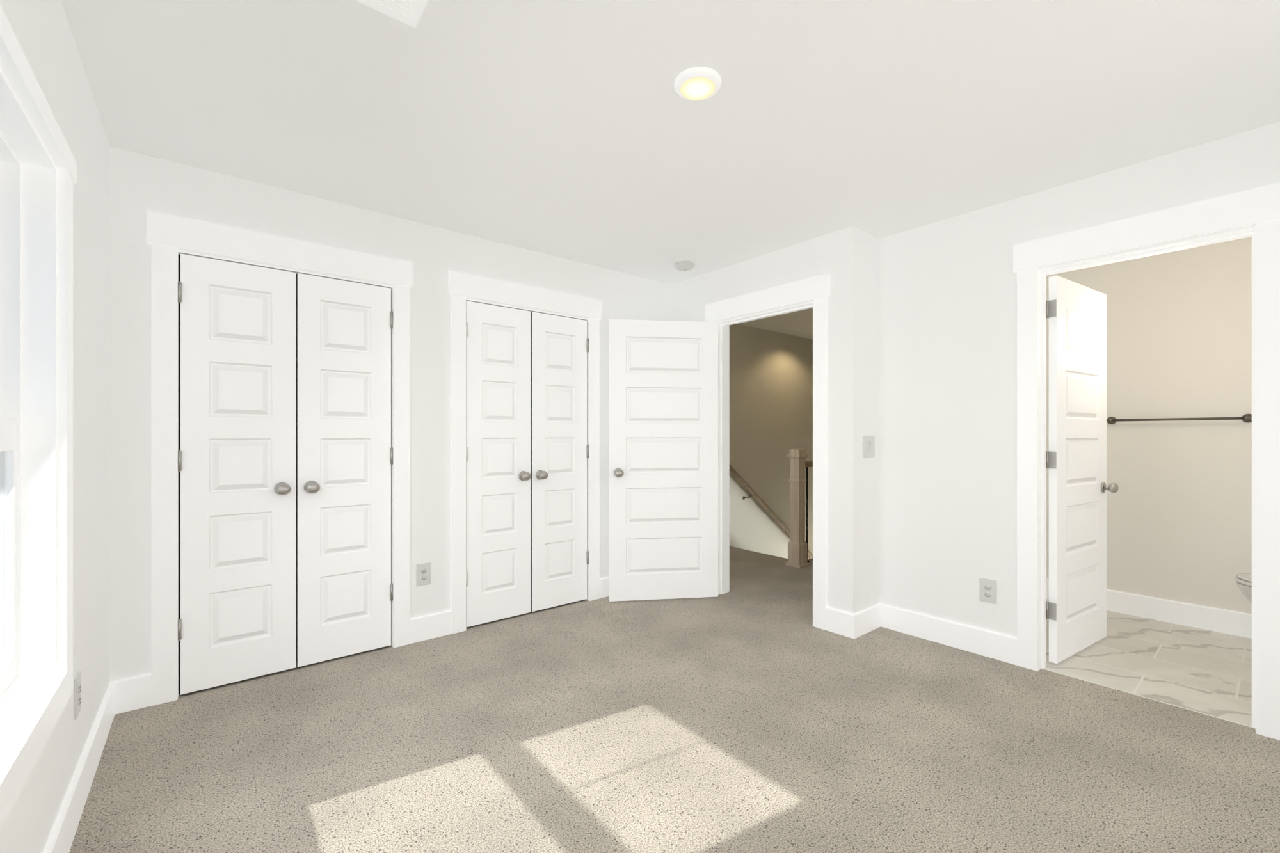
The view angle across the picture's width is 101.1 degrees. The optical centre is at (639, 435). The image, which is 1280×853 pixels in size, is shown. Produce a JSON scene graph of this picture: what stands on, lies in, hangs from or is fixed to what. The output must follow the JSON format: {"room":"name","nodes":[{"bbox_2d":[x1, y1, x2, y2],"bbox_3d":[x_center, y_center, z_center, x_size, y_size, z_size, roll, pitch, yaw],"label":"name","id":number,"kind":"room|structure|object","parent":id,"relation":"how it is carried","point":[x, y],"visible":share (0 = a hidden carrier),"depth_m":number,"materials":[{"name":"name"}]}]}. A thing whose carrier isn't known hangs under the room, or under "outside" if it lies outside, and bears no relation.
{"room":"empty bedroom","nodes":[
{"label":"empty bedroom","id":0,"kind":"room"},
{"bbox_2d":[0,0,110,852],"bbox_3d":[-1.353,-0.020,1.024,0.145,2.440,4.630,0,0,-39],"label":"wall","id":1,"kind":"structure","parent":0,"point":[41,29],"depth_m":1.76,"materials":[{"name":"white paint"}]},
{"bbox_2d":[0,3,76,831],"bbox_3d":[-1.380,-0.025,1.076,0.170,1.556,1.105,0,0,-39],"label":"double-hung window","id":2,"kind":"structure","parent":1,"relation":"in","point":[10,165],"depth_m":1.42,"materials":[{"name":"glass"}]},
{"bbox_2d":[74,670,81,719],"bbox_3d":[-1.795,0.830,1.683,0.009,0.128,0.082,0,0,-39],"label":"outlet","id":3,"kind":"object","parent":1,"relation":"attached to","point":[77,681],"visible":1,"depth_m":1.67,"materials":[{"name":"plastic"}]},
{"bbox_2d":[110,146,671,681],"bbox_3d":[-1.047,-0.020,3.349,3.280,2.440,0.115,0,0,-39],"label":"wall","id":4,"kind":"structure","parent":0,"point":[139,183],"depth_m":2.77,"materials":[{"name":"white paint"}]},
{"bbox_2d":[177,254,296,695],"bbox_3d":[-1.923,0.179,2.534,0.457,2.018,0.104,0,0,-39],"label":"closet door","id":5,"kind":"structure","parent":4,"relation":"in","point":[237,456],"depth_m":2.54,"materials":[{"name":"paint"}]},
{"bbox_2d":[145,209,413,705],"bbox_3d":[-1.785,0.103,2.730,1.123,2.193,0.146,0,0,-39],"label":"trim","id":6,"kind":"structure","parent":4,"relation":"attached to","point":[166,233],"depth_m":2.41,"materials":[{"name":"paint"}]},
{"bbox_2d":[296,273,392,667],"bbox_3d":[-1.566,0.179,2.828,0.457,2.018,0.104,0,0,-39],"label":"closet door","id":7,"kind":"structure","parent":4,"relation":"in","point":[344,451],"depth_m":2.82,"materials":[{"name":"paint"}]},
{"bbox_2d":[416,562,430,586],"bbox_3d":[-1.268,0.815,3.087,0.082,0.128,0.009,0,0,-39],"label":"outlet","id":8,"kind":"object","parent":4,"relation":"attached to","point":[423,570],"visible":1,"depth_m":3.08,"materials":[{"name":"plastic"}]},
{"bbox_2d":[465,300,531,627],"bbox_3d":[-0.895,0.179,3.378,0.454,2.018,0.104,0,0,-39],"label":"closet door","id":9,"kind":"structure","parent":4,"relation":"in","point":[498,338],"depth_m":3.38,"materials":[{"name":"paint"}]},
{"bbox_2d":[448,270,601,634],"bbox_3d":[-0.758,0.103,3.574,1.117,2.193,0.146,0,0,-39],"label":"trim","id":10,"kind":"structure","parent":4,"relation":"attached to","point":[461,285],"depth_m":3.29,"materials":[{"name":"paint"}]},
{"bbox_2d":[531,311,588,611],"bbox_3d":[-0.540,0.179,3.670,0.454,2.018,0.104,0,0,-39],"label":"closet door","id":11,"kind":"structure","parent":4,"relation":"in","point":[560,345],"depth_m":3.67,"materials":[{"name":"paint"}]},
{"bbox_2d":[42,576,1251,852],"bbox_3d":[0.674,1.130,2.688,5.100,0.140,4.400,0,0,-39],"label":"baseboard","id":12,"kind":"structure","parent":4,"relation":"attached to","point":[122,696],"depth_m":3.06,"materials":[{"name":"paint"}]},
{"bbox_2d":[60,0,1279,284],"bbox_3d":[0.062,-1.300,1.992,4.160,0.120,4.930,0,0,-39],"label":"ceiling","id":13,"kind":"structure","parent":0,"point":[561,128],"depth_m":1.95,"materials":[{"name":"paint"}]},
{"bbox_2d":[355,0,428,28],"bbox_3d":[-0.752,-1.234,1.368,0.400,0.011,0.270,0,0,-39],"label":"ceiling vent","id":14,"kind":"object","parent":13,"relation":"in","point":[409,12],"visible":1,"depth_m":1.52,"materials":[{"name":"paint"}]},
{"bbox_2d":[675,261,694,271],"bbox_3d":[0.325,-1.219,3.822,0.140,0.042,0.140,0,0,-39],"label":"smoke detector","id":15,"kind":"object","parent":13,"relation":"attached to","point":[683,265],"visible":1,"depth_m":3.78,"materials":[{"name":"plastic"}]},
{"bbox_2d":[673,66,721,101],"bbox_3d":[0.203,-1.228,1.856,0.166,0.024,0.166,0,0,-39],"label":"recessed light","id":16,"kind":"object","parent":13,"relation":"in","point":[699,83],"visible":1,"depth_m":1.83,"materials":[{"name":"glass"}]},
{"bbox_2d":[69,546,1279,852],"bbox_3d":[1.620,1.260,3.392,7.745,0.120,4.515,0,0,-39],"label":"floor","id":17,"kind":"structure","parent":0,"point":[731,722],"depth_m":1.98,"materials":[{"name":"beige carpet"}]},
{"bbox_2d":[785,448,809,568],"bbox_3d":[1.455,0.661,4.865,0.156,1.078,0.156,0,0,-39],"label":"newel post","id":18,"kind":"object","parent":17,"relation":"on","point":[797,544],"visible":1,"depth_m":4.83,"materials":[{"name":"brown wood"}]},
{"bbox_2d":[805,460,812,563],"bbox_3d":[2.655,0.722,5.851,3.005,0.956,0.064,0,0,-39],"label":"balustrade","id":19,"kind":"object","parent":17,"relation":"on","point":[808,463],"visible":0.05,"depth_m":4.96,"materials":[{"name":"brown wood"}]},
{"bbox_2d":[671,225,862,613],"bbox_3d":[0.597,-0.020,4.023,0.115,2.440,2.240,0,0,-39],"label":"wall","id":20,"kind":"structure","parent":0,"point":[839,254],"depth_m":3.20,"materials":[{"name":"white paint"}]},
{"bbox_2d":[609,318,718,601],"bbox_3d":[0.181,0.179,3.865,0.824,2.018,0.173,0,0,-13],"label":"entry door","id":21,"kind":"structure","parent":20,"relation":"in","point":[664,374],"depth_m":3.82,"materials":[{"name":"paint"}]},
{"bbox_2d":[705,273,829,630],"bbox_3d":[0.885,0.103,3.672,0.165,2.193,1.026,0,0,-39],"label":"door frame","id":22,"kind":"structure","parent":20,"relation":"attached to","point":[816,288],"depth_m":3.36,"materials":[{"name":"paint"}]},
{"bbox_2d":[729,323,812,559],"bbox_3d":[0.906,1.355,4.351,7.860,5.190,2.355,0,0,-39],"label":"wall","id":23,"kind":"structure","parent":0,"point":[771,372],"depth_m":6.20,"materials":[{"name":"beige paint"}]},
{"bbox_2d":[729,464,812,558],"bbox_3d":[2.013,1.404,6.571,2.932,2.245,0.102,0,0,-39],"label":"wall handrail","id":24,"kind":"object","parent":23,"relation":"attached to","point":[733,472],"visible":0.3,"depth_m":5.98,"materials":[{"name":"brown wood"}]},
{"bbox_2d":[737,307,812,339],"bbox_3d":[2.237,-1.300,5.519,4.320,0.120,2.240,0,0,-39],"label":"ceiling","id":25,"kind":"structure","parent":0,"point":[799,323],"depth_m":5.85,"materials":[{"name":"white paint"}]},
{"bbox_2d":[862,231,879,609],"bbox_3d":[1.439,-0.020,3.340,0.320,2.440,0.115,0,0,-39],"label":"wall return","id":26,"kind":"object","parent":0,"point":[870,243],"depth_m":3.26,"materials":[{"name":"white paint"}]},
{"bbox_2d":[862,435,874,457],"bbox_3d":[1.407,0.070,3.232,0.138,0.132,0.012,0,0,-39],"label":"switch","id":27,"kind":"object","parent":26,"relation":"attached to","point":[868,441],"visible":1,"depth_m":3.22,"materials":[{"name":"plastic"}]},
{"bbox_2d":[879,121,1279,637],"bbox_3d":[2.277,-0.020,2.482,0.115,2.440,2.275,0,0,-39],"label":"wall","id":28,"kind":"structure","parent":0,"point":[948,287],"depth_m":2.94,"materials":[{"name":"paint"}]},
{"bbox_2d":[979,577,996,604],"bbox_3d":[1.888,0.845,2.858,0.009,0.128,0.082,0,0,-39],"label":"wall outlet","id":29,"kind":"object","parent":28,"relation":"attached to","point":[987,587],"visible":1,"depth_m":2.85,"materials":[{"name":"plastic"}]},
{"bbox_2d":[1045,275,1118,663],"bbox_3d":[2.413,0.179,2.952,0.759,2.018,0.173,0,0,-26],"label":"bathroom door","id":30,"kind":"structure","parent":28,"relation":"in","point":[1076,458],"depth_m":2.88,"materials":[{"name":"paint"}]},
{"bbox_2d":[1013,182,1279,740],"bbox_3d":[2.308,0.103,2.446,0.169,2.193,0.928,0,0,-39],"label":"door frame","id":31,"kind":"structure","parent":28,"relation":"attached to","point":[1259,207],"depth_m":2.26,"materials":[{"name":"paint"}]},
{"bbox_2d":[1041,598,1255,728],"bbox_3d":[2.870,1.260,2.969,1.580,0.120,2.275,0,0,-39],"label":"floor","id":32,"kind":"structure","parent":0,"point":[1209,672],"depth_m":2.74,"materials":[{"name":"tile"}]},
{"bbox_2d":[1234,572,1251,602],"bbox_3d":[3.504,0.800,2.630,0.450,0.800,0.709,0,0,-39],"label":"toilet","id":33,"kind":"object","parent":32,"relation":"on","point":[1243,581],"visible":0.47,"depth_m":2.83,"materials":[{"name":"ceramic"}]},
{"bbox_2d":[1046,236,1251,614],"bbox_3d":[2.901,-0.020,2.994,1.500,2.440,2.275,0,0,-39],"label":"wall","id":34,"kind":"structure","parent":0,"point":[1179,323],"depth_m":3.36,"materials":[{"name":"beige paint"}]},
{"bbox_2d":[1106,414,1251,424],"bbox_3d":[3.389,-0.100,3.340,0.076,0.052,0.662,0,0,-39],"label":"towel rail","id":35,"kind":"object","parent":34,"relation":"attached to","point":[1247,418],"visible":0.93,"depth_m":3.29,"materials":[{"name":"brown metal"}]}
]}

